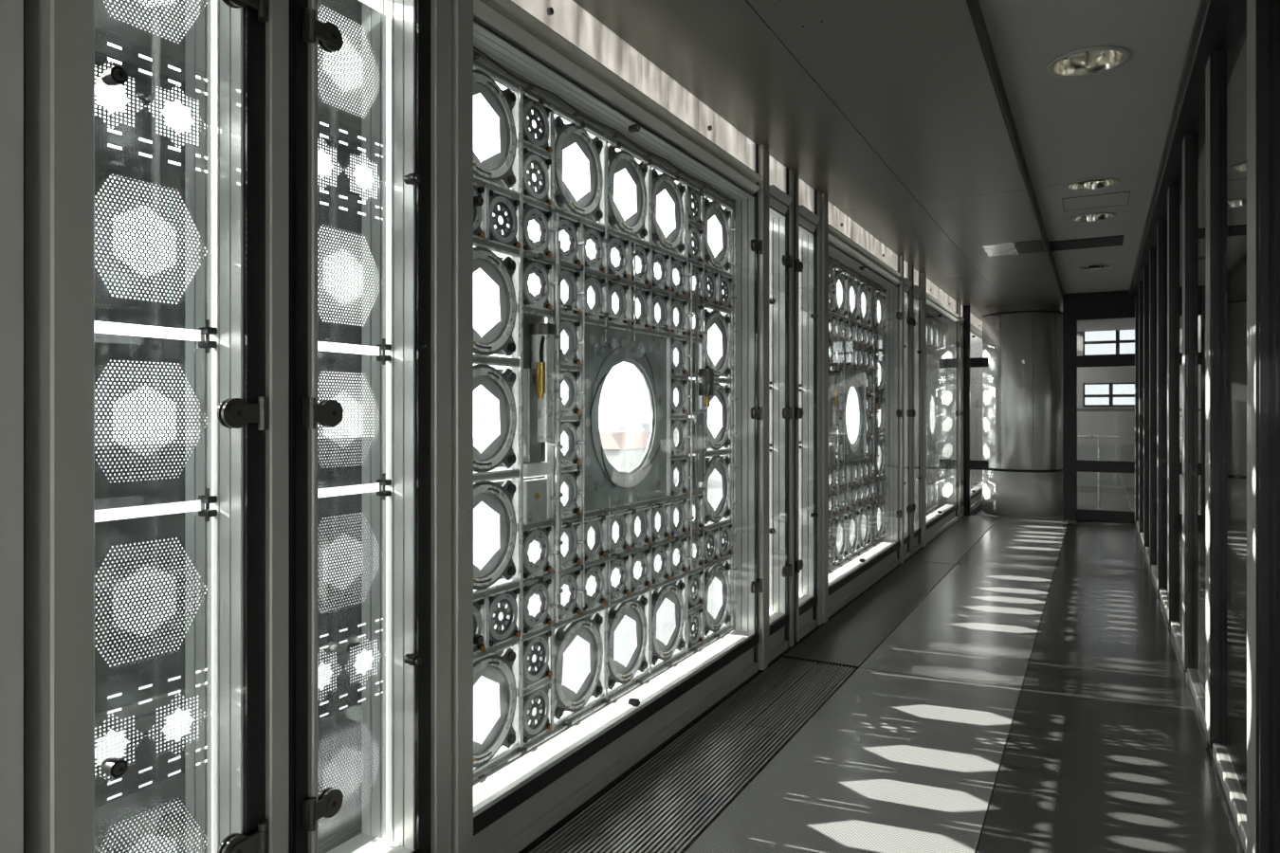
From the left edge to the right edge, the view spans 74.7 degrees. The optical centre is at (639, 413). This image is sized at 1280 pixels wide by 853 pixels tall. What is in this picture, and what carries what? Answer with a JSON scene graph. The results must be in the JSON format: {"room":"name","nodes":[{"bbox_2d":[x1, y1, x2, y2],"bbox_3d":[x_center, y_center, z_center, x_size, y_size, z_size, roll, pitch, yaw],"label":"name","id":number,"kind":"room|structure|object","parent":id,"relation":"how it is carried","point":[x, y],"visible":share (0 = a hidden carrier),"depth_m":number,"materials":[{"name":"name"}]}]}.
{"room":"building corridor","nodes":[
{"label":"building corridor","id":0,"kind":"room"},
{"bbox_2d":[0,0,23,852],"bbox_3d":[-1.934,-0.030,-0.253,0.150,2.660,3.700,0,0,29],"label":"wall","id":1,"kind":"structure","parent":0,"point":[11,11],"depth_m":1.32,"materials":[{"name":"grey metal"}]},
{"bbox_2d":[23,0,25,852],"bbox_3d":[-1.062,-0.030,1.393,0.100,2.660,0.026,0,0,29],"label":"trim","id":2,"kind":"structure","parent":1,"relation":"attached to","point":[24,0],"depth_m":1.38,"materials":[{"name":"grey metal"}]},
{"bbox_2d":[25,0,94,852],"bbox_3d":[-1.000,-0.030,1.413,0.170,2.660,0.068,0,0,29],"label":"window frame","id":3,"kind":"structure","parent":1,"relation":"attached to","point":[60,34],"depth_m":1.36,"materials":[{"name":"grey metal"}]},
{"bbox_2d":[204,0,245,852],"bbox_3d":[-0.980,0.013,1.624,0.242,2.211,0.307,0,0,29],"label":"window","id":4,"kind":"structure","parent":1,"relation":"in","point":[228,126],"depth_m":1.71,"materials":[{"name":"metal"}]},
{"bbox_2d":[94,0,217,852],"bbox_3d":[-0.954,0.032,1.617,0.035,2.115,0.276,0,0,29],"label":"screen","id":5,"kind":"object","parent":4,"relation":"attached to","point":[192,54],"visible":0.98,"depth_m":1.64,"materials":[{"name":"silver metal"}]},
{"bbox_2d":[100,0,268,852],"bbox_3d":[-0.855,0.006,1.579,0.040,2.189,0.343,0,0,29],"label":"window latches","id":6,"kind":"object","parent":4,"relation":"attached to","point":[231,412],"depth_m":1.67,"materials":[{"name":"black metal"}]},
{"bbox_2d":[572,0,1063,321],"bbox_3d":[1.809,-1.459,5.280,1.147,0.202,17.000,0,0,29],"label":"ceiling","id":7,"kind":"structure","parent":1,"relation":"attached to","point":[897,112],"depth_m":3.75,"materials":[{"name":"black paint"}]},
{"bbox_2d":[982,239,1045,256],"bbox_3d":[3.087,-1.357,6.917,0.440,0.004,0.520,0,0,29],"label":"plate","id":8,"kind":"object","parent":7,"relation":"attached to","point":[1031,246],"visible":1,"depth_m":6.88,"materials":[{"name":"metal"}]},
{"bbox_2d":[518,485,1244,852],"bbox_3d":[4.587,1.380,5.470,6.400,0.160,20.000,0,0,29],"label":"floor","id":9,"kind":"structure","parent":0,"point":[1038,698],"depth_m":3.44,"materials":[{"name":"tile"}]},
{"bbox_2d":[245,5,265,852],"bbox_3d":[-0.841,-0.030,1.751,0.124,2.660,0.042,0,0,29],"label":"trim","id":10,"kind":"structure","parent":9,"relation":"on","point":[255,29],"depth_m":1.72,"materials":[{"name":"black metal"}]},
{"bbox_2d":[265,0,288,852],"bbox_3d":[-0.812,-0.030,1.786,0.140,2.660,0.047,0,0,29],"label":"window frame","id":11,"kind":"structure","parent":9,"relation":"on","point":[277,26],"depth_m":1.75,"materials":[{"name":"black metal"}]},
{"bbox_2d":[288,0,308,852],"bbox_3d":[-0.791,-0.030,1.835,0.130,2.660,0.059,0,0,29],"label":"trim","id":12,"kind":"structure","parent":9,"relation":"on","point":[298,49],"depth_m":1.80,"materials":[{"name":"black metal"}]},
{"bbox_2d":[308,0,317,852],"bbox_3d":[-0.769,-0.030,1.866,0.140,2.660,0.017,0,0,29],"label":"trim","id":13,"kind":"structure","parent":9,"relation":"on","point":[312,4],"depth_m":1.83,"materials":[{"name":"grey metal"}]},
{"bbox_2d":[411,849,422,852],"bbox_3d":[-0.687,1.202,2.014,0.142,0.195,0.315,0,0,29],"label":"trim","id":14,"kind":"structure","parent":9,"relation":"on","point":[416,850],"depth_m":2.11,"materials":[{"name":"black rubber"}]},
{"bbox_2d":[358,0,416,852],"bbox_3d":[-0.748,0.013,2.048,0.242,2.211,0.313,0,0,29],"label":"window","id":15,"kind":"structure","parent":14,"relation":"on","point":[401,14],"depth_m":2.14,"materials":[{"name":"glass"}]},
{"bbox_2d":[317,0,391,852],"bbox_3d":[-0.722,0.032,2.041,0.035,2.115,0.282,0,0,29],"label":"screen","id":16,"kind":"object","parent":15,"relation":"attached to","point":[363,830],"visible":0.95,"depth_m":2.07,"materials":[{"name":"silver metal"}]},
{"bbox_2d":[302,7,421,832],"bbox_3d":[-0.643,0.006,1.966,0.040,2.189,0.349,0,0,29],"label":"window latches","id":17,"kind":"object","parent":15,"relation":"attached to","point":[327,412],"depth_m":1.84,"materials":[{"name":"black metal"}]},
{"bbox_2d":[416,0,431,852],"bbox_3d":[-0.606,-0.030,2.180,0.124,2.660,0.047,0,0,29],"label":"trim","id":18,"kind":"structure","parent":9,"relation":"on","point":[423,7],"depth_m":2.15,"materials":[{"name":"grey metal"}]},
{"bbox_2d":[431,0,451,852],"bbox_3d":[-0.573,-0.030,2.225,0.140,2.660,0.065,0,0,29],"label":"trim","id":19,"kind":"structure","parent":9,"relation":"on","point":[441,9],"depth_m":2.18,"materials":[{"name":"black metal"}]},
{"bbox_2d":[451,0,473,852],"bbox_3d":[-0.533,-0.030,2.284,0.152,2.660,0.068,0,0,29],"label":"window frame","id":20,"kind":"structure","parent":9,"relation":"on","point":[462,10],"depth_m":2.23,"materials":[{"name":"grey metal"}]},
{"bbox_2d":[473,633,759,852],"bbox_3d":[0.008,1.202,3.284,0.142,0.195,2.200,0,0,29],"label":"trim","id":21,"kind":"structure","parent":9,"relation":"on","point":[515,819],"depth_m":2.90,"materials":[{"name":"grey metal"}]},
{"bbox_2d":[473,0,762,813],"bbox_3d":[-0.037,-0.034,3.308,0.280,2.303,2.200,0,0,29],"label":"window","id":22,"kind":"structure","parent":21,"relation":"on","point":[487,41],"depth_m":3.28,"materials":[{"name":"metal"}]},
{"bbox_2d":[473,46,736,786],"bbox_3d":[-0.031,-0.001,3.242,0.095,2.165,2.177,0,0,29],"label":"screen","id":23,"kind":"object","parent":22,"relation":"attached to","point":[533,413],"visible":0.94,"depth_m":3.00,"materials":[{"name":"metal"}]},
{"bbox_2d":[473,123,762,707],"bbox_3d":[0.071,0.006,3.273,0.040,2.189,2.234,0,0,29],"label":"window latches","id":24,"kind":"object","parent":22,"relation":"attached to","point":[478,201],"depth_m":4.16,"materials":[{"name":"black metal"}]},
{"bbox_2d":[547,7,712,130],"bbox_3d":[0.024,-1.272,3.283,0.092,0.175,1.445,0,0,29],"label":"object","id":25,"kind":"structure","parent":22,"relation":"on","point":[550,10],"depth_m":2.64,"materials":[{"name":"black metal"}]},
{"bbox_2d":[511,0,754,171],"bbox_3d":[0.046,-1.272,3.263,0.010,0.175,2.200,0,0,29],"label":"trim","id":26,"kind":"structure","parent":22,"relation":"on","point":[569,19],"depth_m":3.15,"materials":[{"name":"white metal"}]},
{"bbox_2d":[529,715,794,852],"bbox_3d":[-0.156,1.315,2.393,0.400,0.029,2.550,0,0,29],"label":"floor vent","id":27,"kind":"object","parent":9,"relation":"in","point":[670,800],"visible":0.91,"depth_m":2.87,"materials":[{"name":"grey metal"}]},
{"bbox_2d":[752,143,758,669],"bbox_3d":[0.537,-0.030,4.270,0.124,2.660,0.032,0,0,29],"label":"trim","id":28,"kind":"structure","parent":9,"relation":"on","point":[756,648],"depth_m":4.24,"materials":[{"name":"grey metal"}]},
{"bbox_2d":[707,657,817,725],"bbox_3d":[0.605,1.315,3.996,0.197,0.029,0.987,0,0,29],"label":"floor vent","id":29,"kind":"object","parent":9,"relation":"in","point":[753,700],"visible":0.75,"depth_m":3.92,"materials":[{"name":"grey metal"}]},
{"bbox_2d":[758,144,767,670],"bbox_3d":[0.572,-0.030,4.306,0.152,2.660,0.065,0,0,29],"label":"trim","id":30,"kind":"structure","parent":9,"relation":"on","point":[762,149],"depth_m":4.25,"materials":[{"name":"grey metal"}]},
{"bbox_2d":[767,149,769,665],"bbox_3d":[0.599,-0.030,4.366,0.140,2.660,0.058,0,0,29],"label":"trim","id":31,"kind":"structure","parent":9,"relation":"on","point":[768,152],"depth_m":4.34,"materials":[{"name":"grey metal"}]},
{"bbox_2d":[769,613,788,661],"bbox_3d":[0.688,1.202,4.528,0.142,0.195,0.305,0,0,29],"label":"trim","id":32,"kind":"structure","parent":9,"relation":"on","point":[778,645],"depth_m":4.51,"materials":[{"name":"grey metal"}]},
{"bbox_2d":[769,184,792,623],"bbox_3d":[0.643,-0.034,4.552,0.280,2.303,0.305,0,0,29],"label":"window","id":33,"kind":"structure","parent":32,"relation":"on","point":[777,220],"depth_m":4.65,"materials":[{"name":"metal"}]},
{"bbox_2d":[769,155,785,192],"bbox_3d":[0.727,-1.272,4.507,0.010,0.175,0.305,0,0,29],"label":"trim","id":34,"kind":"structure","parent":33,"relation":"on","point":[777,170],"depth_m":4.52,"materials":[{"name":"white metal"}]},
{"bbox_2d":[769,255,792,577],"bbox_3d":[0.752,0.006,4.517,0.040,2.189,0.339,0,0,29],"label":"window latches","id":35,"kind":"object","parent":33,"relation":"attached to","point":[787,412],"depth_m":4.59,"materials":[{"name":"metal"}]},
{"bbox_2d":[785,167,788,646],"bbox_3d":[0.765,-0.030,4.687,0.124,2.660,0.042,0,0,29],"label":"trim","id":36,"kind":"structure","parent":9,"relation":"on","point":[786,169],"depth_m":4.66,"materials":[{"name":"grey metal"}]},
{"bbox_2d":[788,168,793,646],"bbox_3d":[0.793,-0.030,4.722,0.140,2.660,0.047,0,0,29],"label":"trim","id":37,"kind":"structure","parent":9,"relation":"on","point":[791,172],"depth_m":4.67,"materials":[{"name":"grey metal"}]},
{"bbox_2d":[793,172,795,643],"bbox_3d":[0.817,-0.030,4.776,0.130,2.660,0.070,0,0,29],"label":"trim","id":38,"kind":"structure","parent":9,"relation":"on","point":[794,173],"depth_m":4.74,"materials":[{"name":"grey metal"}]},
{"bbox_2d":[795,174,799,641],"bbox_3d":[0.842,-0.030,4.812,0.140,2.660,0.017,0,0,29],"label":"trim","id":39,"kind":"structure","parent":9,"relation":"on","point":[796,175],"depth_m":4.77,"materials":[{"name":"grey metal"}]},
{"bbox_2d":[750,662,856,735],"bbox_3d":[0.783,1.315,3.899,0.197,0.029,0.987,0,0,29],"label":"floor vent","id":40,"kind":"object","parent":9,"relation":"in","point":[790,713],"visible":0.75,"depth_m":3.82,"materials":[{"name":"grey metal"}]},
{"bbox_2d":[799,595,817,639],"bbox_3d":[0.931,1.202,4.972,0.142,0.195,0.343,0,0,29],"label":"trim","id":41,"kind":"structure","parent":9,"relation":"on","point":[807,624],"depth_m":4.96,"materials":[{"name":"grey metal"}]},
{"bbox_2d":[799,205,820,604],"bbox_3d":[0.886,-0.034,4.996,0.280,2.303,0.343,0,0,29],"label":"window","id":42,"kind":"structure","parent":41,"relation":"on","point":[806,237],"depth_m":5.11,"materials":[{"name":"metal"}]},
{"bbox_2d":[799,178,813,212],"bbox_3d":[0.969,-1.272,4.950,0.010,0.175,0.343,0,0,29],"label":"trim","id":43,"kind":"structure","parent":42,"relation":"on","point":[806,192],"depth_m":4.97,"materials":[{"name":"white metal"}]},
{"bbox_2d":[795,258,818,572],"bbox_3d":[0.974,0.006,4.924,0.040,2.189,0.377,0,0,29],"label":"window latches","id":44,"kind":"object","parent":42,"relation":"attached to","point":[798,265],"depth_m":4.76,"materials":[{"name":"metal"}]},
{"bbox_2d":[812,189,817,625],"bbox_3d":[1.018,-0.030,5.150,0.124,2.660,0.047,0,0,29],"label":"trim","id":45,"kind":"structure","parent":9,"relation":"on","point":[814,608],"depth_m":5.12,"materials":[{"name":"black metal"}]},
{"bbox_2d":[817,191,822,625],"bbox_3d":[1.052,-0.030,5.195,0.140,2.660,0.065,0,0,29],"label":"trim","id":46,"kind":"structure","parent":9,"relation":"on","point":[819,194],"depth_m":5.14,"materials":[{"name":"grey metal"}]},
{"bbox_2d":[822,193,828,623],"bbox_3d":[1.095,-0.030,5.263,0.152,2.660,0.088,0,0,29],"label":"trim","id":47,"kind":"structure","parent":9,"relation":"on","point":[825,198],"depth_m":5.20,"materials":[{"name":"grey metal"}]},
{"bbox_2d":[828,541,900,617],"bbox_3d":[1.646,1.202,6.280,0.142,0.195,2.220,0,0,29],"label":"trim","id":48,"kind":"structure","parent":9,"relation":"on","point":[843,591],"depth_m":6.08,"materials":[{"name":"grey metal"}]},
{"bbox_2d":[828,224,902,585],"bbox_3d":[1.602,-0.034,6.305,0.280,2.303,2.220,0,0,29],"label":"window","id":49,"kind":"structure","parent":48,"relation":"on","point":[891,539],"depth_m":7.22,"materials":[{"name":"metal"}]},
{"bbox_2d":[828,256,888,574],"bbox_3d":[1.603,-0.001,6.230,0.095,2.165,2.177,0,0,29],"label":"screen","id":50,"kind":"object","parent":49,"relation":"attached to","point":[857,343],"visible":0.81,"depth_m":6.32,"materials":[{"name":"metal"}]},
{"bbox_2d":[828,201,897,272],"bbox_3d":[1.685,-1.272,6.259,0.010,0.175,2.220,0,0,29],"label":"trim","id":51,"kind":"structure","parent":49,"relation":"on","point":[850,228],"depth_m":6.10,"materials":[{"name":"white metal"}]},
{"bbox_2d":[828,266,901,562],"bbox_3d":[1.710,0.006,6.269,0.040,2.189,2.254,0,0,29],"label":"window latches","id":52,"kind":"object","parent":49,"relation":"attached to","point":[898,314],"depth_m":7.18,"materials":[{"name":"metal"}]},
{"bbox_2d":[783,561,954,670],"bbox_3d":[1.740,1.310,5.859,0.400,0.021,3.310,0,0,29],"label":"floor plate","id":53,"kind":"object","parent":9,"relation":"on","point":[852,635],"visible":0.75,"depth_m":5.32,"materials":[{"name":"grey metal"}]},
{"bbox_2d":[896,256,898,559],"bbox_3d":[2.180,-0.030,7.275,0.124,2.660,0.032,0,0,29],"label":"trim","id":54,"kind":"structure","parent":9,"relation":"on","point":[898,256],"depth_m":7.23,"materials":[{"name":"black metal"}]},
{"bbox_2d":[898,256,903,564],"bbox_3d":[2.216,-0.030,7.311,0.152,2.660,0.065,0,0,29],"label":"trim","id":55,"kind":"structure","parent":9,"relation":"on","point":[901,258],"depth_m":7.25,"materials":[{"name":"grey metal"}]},
{"bbox_2d":[903,535,910,561],"bbox_3d":[2.314,1.202,7.502,0.142,0.195,0.305,0,0,29],"label":"trim","id":56,"kind":"structure","parent":9,"relation":"on","point":[906,555],"depth_m":7.50,"materials":[{"name":"grey metal"}]},
{"bbox_2d":[903,277,912,537],"bbox_3d":[2.270,-0.034,7.526,0.280,2.303,0.305,0,0,29],"label":"window","id":57,"kind":"structure","parent":56,"relation":"on","point":[905,294],"depth_m":7.61,"materials":[{"name":"glass"}]},
{"bbox_2d":[903,260,908,278],"bbox_3d":[2.353,-1.272,7.481,0.010,0.175,0.305,0,0,29],"label":"trim","id":58,"kind":"structure","parent":57,"relation":"on","point":[905,265],"depth_m":7.53,"materials":[{"name":"white metal"}]},
{"bbox_2d":[903,291,912,538],"bbox_3d":[2.378,0.006,7.491,0.040,2.189,0.339,0,0,29],"label":"window latches","id":59,"kind":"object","parent":57,"relation":"attached to","point":[908,319],"depth_m":7.58,"materials":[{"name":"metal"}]},
{"bbox_2d":[907,263,909,551],"bbox_3d":[2.391,-0.030,7.661,0.124,2.660,0.042,0,0,29],"label":"trim","id":60,"kind":"structure","parent":9,"relation":"on","point":[908,264],"depth_m":7.63,"materials":[{"name":"black metal"}]},
{"bbox_2d":[909,264,912,556],"bbox_3d":[2.420,-0.030,7.696,0.140,2.660,0.047,0,0,29],"label":"trim","id":61,"kind":"structure","parent":9,"relation":"on","point":[910,265],"depth_m":7.65,"materials":[{"name":"grey metal"}]},
{"bbox_2d":[912,266,914,553],"bbox_3d":[2.469,-0.030,7.786,0.140,2.660,0.017,0,0,29],"label":"trim","id":62,"kind":"structure","parent":9,"relation":"on","point":[912,266],"depth_m":7.75,"materials":[{"name":"grey metal"}]},
{"bbox_2d":[914,528,921,552],"bbox_3d":[2.557,1.202,7.946,0.142,0.195,0.343,0,0,29],"label":"trim","id":63,"kind":"structure","parent":9,"relation":"on","point":[917,546],"depth_m":7.95,"materials":[{"name":"grey metal"}]},
{"bbox_2d":[914,285,922,530],"bbox_3d":[2.513,-0.034,7.970,0.280,2.303,0.343,0,0,29],"label":"window","id":64,"kind":"structure","parent":63,"relation":"on","point":[916,301],"depth_m":8.08,"materials":[{"name":"glass"}]},
{"bbox_2d":[914,268,918,286],"bbox_3d":[2.596,-1.272,7.925,0.010,0.175,0.343,0,0,29],"label":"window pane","id":65,"kind":"object","parent":64,"relation":"on","point":[916,273],"depth_m":7.96,"materials":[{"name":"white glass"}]},
{"bbox_2d":[912,297,921,531],"bbox_3d":[2.601,0.006,7.898,0.040,2.189,0.377,0,0,29],"label":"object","id":66,"kind":"structure","parent":64,"relation":"attached to","point":[913,320],"depth_m":7.73,"materials":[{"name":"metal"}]},
{"bbox_2d":[918,272,920,544],"bbox_3d":[2.644,-0.030,8.124,0.124,2.660,0.047,0,0,29],"label":"trim","id":67,"kind":"structure","parent":9,"relation":"on","point":[919,272],"depth_m":8.11,"materials":[{"name":"black metal"}]},
{"bbox_2d":[920,273,923,548],"bbox_3d":[2.678,-0.030,8.169,0.140,2.660,0.065,0,0,29],"label":"trim","id":68,"kind":"structure","parent":9,"relation":"on","point":[922,274],"depth_m":8.11,"materials":[{"name":"grey metal"}]},
{"bbox_2d":[923,274,926,547],"bbox_3d":[2.722,-0.030,8.237,0.152,2.660,0.088,0,0,29],"label":"trim","id":69,"kind":"structure","parent":9,"relation":"on","point":[924,275],"depth_m":8.18,"materials":[{"name":"grey metal"}]},
{"bbox_2d":[926,504,958,543],"bbox_3d":[3.273,1.202,9.255,0.142,0.195,2.220,0,0,29],"label":"trim","id":70,"kind":"structure","parent":9,"relation":"on","point":[939,524],"depth_m":9.14,"materials":[{"name":"grey metal"}]},
{"bbox_2d":[926,292,959,523],"bbox_3d":[3.228,-0.034,9.279,0.280,2.303,2.220,0,0,29],"label":"window","id":71,"kind":"structure","parent":70,"relation":"on","point":[929,310],"depth_m":10.12,"materials":[{"name":"metal"}]},
{"bbox_2d":[926,312,950,515],"bbox_3d":[3.232,-0.001,9.208,0.095,2.165,2.177,0,0,29],"label":"screen","id":72,"kind":"object","parent":71,"relation":"attached to","point":[938,366],"visible":0.7,"depth_m":9.50,"materials":[{"name":"metal"}]},
{"bbox_2d":[926,278,956,312],"bbox_3d":[3.312,-1.272,9.233,0.010,0.175,2.220,0,0,29],"label":"trim","id":73,"kind":"structure","parent":71,"relation":"on","point":[936,292],"depth_m":9.21,"materials":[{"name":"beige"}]},
{"bbox_2d":[926,304,959,523],"bbox_3d":[3.337,0.006,9.243,0.040,2.189,2.254,0,0,29],"label":"window frame","id":74,"kind":"structure","parent":71,"relation":"attached to","point":[956,343],"depth_m":10.04,"materials":[{"name":"silver metal"}]},
{"bbox_2d":[907,515,1000,566],"bbox_3d":[3.441,1.310,8.969,0.400,0.021,3.760,0,0,29],"label":"floor plate","id":75,"kind":"object","parent":9,"relation":"on","point":[952,545],"visible":0.79,"depth_m":8.50,"materials":[{"name":"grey metal"}]},
{"bbox_2d":[955,301,957,516],"bbox_3d":[3.807,-0.030,10.249,0.124,2.660,0.032,0,0,29],"label":"trim","id":76,"kind":"structure","parent":9,"relation":"on","point":[957,301],"depth_m":10.23,"materials":[{"name":"black metal"}]},
{"bbox_2d":[957,301,960,520],"bbox_3d":[3.842,-0.030,10.285,0.152,2.660,0.065,0,0,29],"label":"trim","id":77,"kind":"structure","parent":9,"relation":"on","point":[959,302],"depth_m":10.23,"materials":[{"name":"grey metal"}]},
{"bbox_2d":[960,305,963,516],"bbox_3d":[4.018,-0.030,10.618,0.140,2.660,0.082,0,0,29],"label":"trim","id":78,"kind":"structure","parent":9,"relation":"on","point":[961,507],"depth_m":10.55,"materials":[{"name":"black metal"}]},
{"bbox_2d":[963,305,970,516],"bbox_3d":[4.087,-0.030,10.672,0.210,2.660,0.072,0,0,29],"label":"trim","id":79,"kind":"structure","parent":9,"relation":"on","point":[966,309],"depth_m":10.61,"materials":[{"name":"black paint"}]},
{"bbox_2d":[969,357,988,367],"bbox_3d":[4.286,-0.640,10.598,0.209,0.120,0.090,0,0,29],"label":"block","id":80,"kind":"object","parent":79,"relation":"attached to","point":[975,362],"visible":1,"depth_m":10.56,"materials":[{"name":"black paint"}]},
{"bbox_2d":[969,459,988,470],"bbox_3d":[4.286,0.653,10.598,0.209,0.120,0.090,0,0,29],"label":"block","id":81,"kind":"object","parent":79,"relation":"attached to","point":[975,465],"visible":1,"depth_m":10.56,"materials":[{"name":"black paint"}]},
{"bbox_2d":[970,488,982,510],"bbox_3d":[4.614,1.202,11.707,0.142,0.195,2.200,0,0,29],"label":"trim","id":82,"kind":"structure","parent":9,"relation":"on","point":[976,498],"depth_m":11.79,"materials":[{"name":"grey metal"}]},
{"bbox_3d":[4.553,0.013,11.740,0.242,2.211,2.198,0,0,29],"label":"window","id":83,"kind":"structure","parent":82,"relation":"on","visible":0},
{"bbox_2d":[970,332,982,494],"bbox_3d":[4.678,0.006,11.696,0.040,2.189,2.234,0,0,29],"label":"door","id":84,"kind":"structure","parent":83,"relation":"attached to","point":[976,341],"depth_m":11.75,"materials":[{"name":"glass"}]},
{"bbox_2d":[970,324,982,339],"bbox_3d":[4.622,-1.139,11.702,0.160,0.091,2.200,0,0,29],"label":"trim","id":85,"kind":"structure","parent":83,"relation":"on","point":[976,331],"depth_m":11.72,"materials":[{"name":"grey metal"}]},
{"bbox_2d":[970,312,982,330],"bbox_3d":[4.653,-1.272,11.686,0.010,0.175,2.200,0,0,29],"label":"trim","id":86,"kind":"structure","parent":83,"relation":"on","point":[975,320],"depth_m":11.84,"materials":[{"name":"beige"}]},
{"bbox_2d":[981,303,1062,518],"bbox_3d":[4.931,-0.030,10.821,0.976,2.660,0.976,0,0,29],"label":"column","id":87,"kind":"structure","parent":9,"relation":"on","point":[1022,382],"depth_m":10.40,"materials":[{"name":"metal"}]},
{"bbox_2d":[1077,435,1134,501],"bbox_3d":[6.853,0.815,12.323,1.800,0.969,0.039,0,0,29],"label":"railing","id":88,"kind":"object","parent":9,"relation":"on","point":[1078,436],"visible":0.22,"depth_m":12.36,"materials":[{"name":"metal"}]},
{"bbox_3d":[3.937,1.203,10.470,0.142,0.195,0.250,0,0,29],"label":"trim","id":89,"kind":"structure","parent":9,"relation":"on","visible":0},
{"bbox_3d":[3.876,0.013,10.503,0.242,2.211,0.248,0,0,29],"label":"window","id":90,"kind":"structure","parent":89,"relation":"on","visible":0},
{"bbox_2d":[960,326,964,501],"bbox_3d":[4.001,0.006,10.459,0.040,2.189,0.284,0,0,29],"label":"window frame","id":91,"kind":"structure","parent":90,"relation":"attached to","point":[961,345],"depth_m":10.50,"materials":[{"name":"silver metal"}]},
{"bbox_2d":[978,0,1199,331],"bbox_3d":[5.164,-1.625,5.154,5.085,0.330,20.000,0,0,29],"label":"ceiling","id":92,"kind":"structure","parent":0,"point":[1115,123],"depth_m":4.02,"materials":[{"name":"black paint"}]},
{"bbox_2d":[1048,235,1123,251],"bbox_3d":[3.823,-1.455,7.199,0.560,0.008,0.440,0,0,29],"label":"ceiling vent","id":93,"kind":"object","parent":92,"relation":"in","point":[1110,241],"visible":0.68,"depth_m":7.16,"materials":[{"name":"black metal"}]},
{"bbox_2d":[1045,45,1131,78],"bbox_3d":[1.859,-1.522,3.486,0.314,0.139,0.314,0,0,29],"label":"recessed light","id":94,"kind":"object","parent":92,"relation":"in","point":[1092,61],"visible":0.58,"depth_m":3.56,"materials":[{"name":"silver metal"}]},
{"bbox_2d":[1063,177,1119,191],"bbox_3d":[2.871,-1.522,5.337,0.314,0.139,0.314,0,0,29],"label":"recessed light","id":95,"kind":"object","parent":92,"relation":"in","point":[1112,181],"visible":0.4,"depth_m":5.42,"materials":[{"name":"silver metal"}]},
{"bbox_2d":[1068,212,1116,222],"bbox_3d":[3.365,-1.522,6.241,0.314,0.139,0.314,0,0,29],"label":"recessed light","id":96,"kind":"object","parent":92,"relation":"in","point":[1093,216],"visible":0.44,"depth_m":6.32,"materials":[{"name":"silver metal"}]},
{"bbox_2d":[1076,263,1112,270],"bbox_3d":[4.512,-1.522,8.338,0.314,0.139,0.314,0,0,29],"label":"recessed light","id":97,"kind":"object","parent":92,"relation":"in","point":[1102,265],"visible":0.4,"depth_m":8.39,"materials":[{"name":"silver metal"}]},
{"bbox_2d":[1061,191,1130,211],"bbox_3d":[3.140,-1.458,5.783,0.400,0.003,0.400,0,0,29],"label":"access hatch","id":98,"kind":"object","parent":92,"relation":"attached to","point":[1114,199],"visible":1,"depth_m":5.77,"materials":[{"name":"black paint"}]},
{"bbox_2d":[1077,331,1134,488],"bbox_3d":[9.409,-0.230,14.287,6.600,3.060,0.100,0,0,29],"label":"wall","id":99,"kind":"structure","parent":0,"point":[1088,423],"depth_m":14.88,"materials":[{"name":"grey paint"}]},
{"bbox_2d":[1082,329,1134,355],"bbox_3d":[8.469,-1.306,14.757,1.200,0.590,0.061,0,0,29],"label":"window","id":100,"kind":"structure","parent":99,"relation":"in","point":[1119,341],"depth_m":14.86,"materials":[{"name":"glass"}]},
{"bbox_2d":[1082,382,1134,406],"bbox_3d":[8.368,-0.329,14.812,0.970,0.421,0.061,0,0,29],"label":"window","id":101,"kind":"structure","parent":99,"relation":"in","point":[1094,394],"depth_m":14.84,"materials":[{"name":"glass"}]},
{"bbox_2d":[1129,0,1279,852],"bbox_3d":[2.376,-0.080,3.545,0.142,2.760,14.500,0,0,29],"label":"wall","id":102,"kind":"structure","parent":0,"point":[1205,283],"depth_m":3.06,"materials":[{"name":"black paint"}]},
{"bbox_2d":[1062,290,1134,523],"bbox_3d":[5.822,-0.080,9.974,1.415,2.760,0.090,0,0,29],"label":"door","id":103,"kind":"structure","parent":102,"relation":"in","point":[1108,304],"depth_m":10.18,"materials":[{"name":"black paint"}]},
{"label":"outside","id":104,"kind":"structure","parent":0,"visible":0},
{"bbox_2d":[94,438,1082,852],"bbox_3d":[-152.315,15.400,140.289,398.100,0.200,700.000,0,0,29],"label":"ground","id":105,"kind":"structure","parent":104,"point":[576,667],"depth_m":66.53,"materials":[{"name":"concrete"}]},
{"bbox_2d":[599,431,649,472],"bbox_3d":[-4.658,9.750,189.471,12.800,11.100,20.800,0,0,29],"label":"building","id":106,"kind":"structure","parent":105,"relation":"on","point":[624,450],"depth_m":181.30,"materials":[{"name":"stone"}]},
{"bbox_2d":[615,422,677,445],"bbox_3d":[3.706,9.550,319.390,14.800,11.500,30.800,0,0,29],"label":"building","id":107,"kind":"structure","parent":105,"relation":"on","point":[645,427],"depth_m":307.88,"materials":[{"name":"stone"}]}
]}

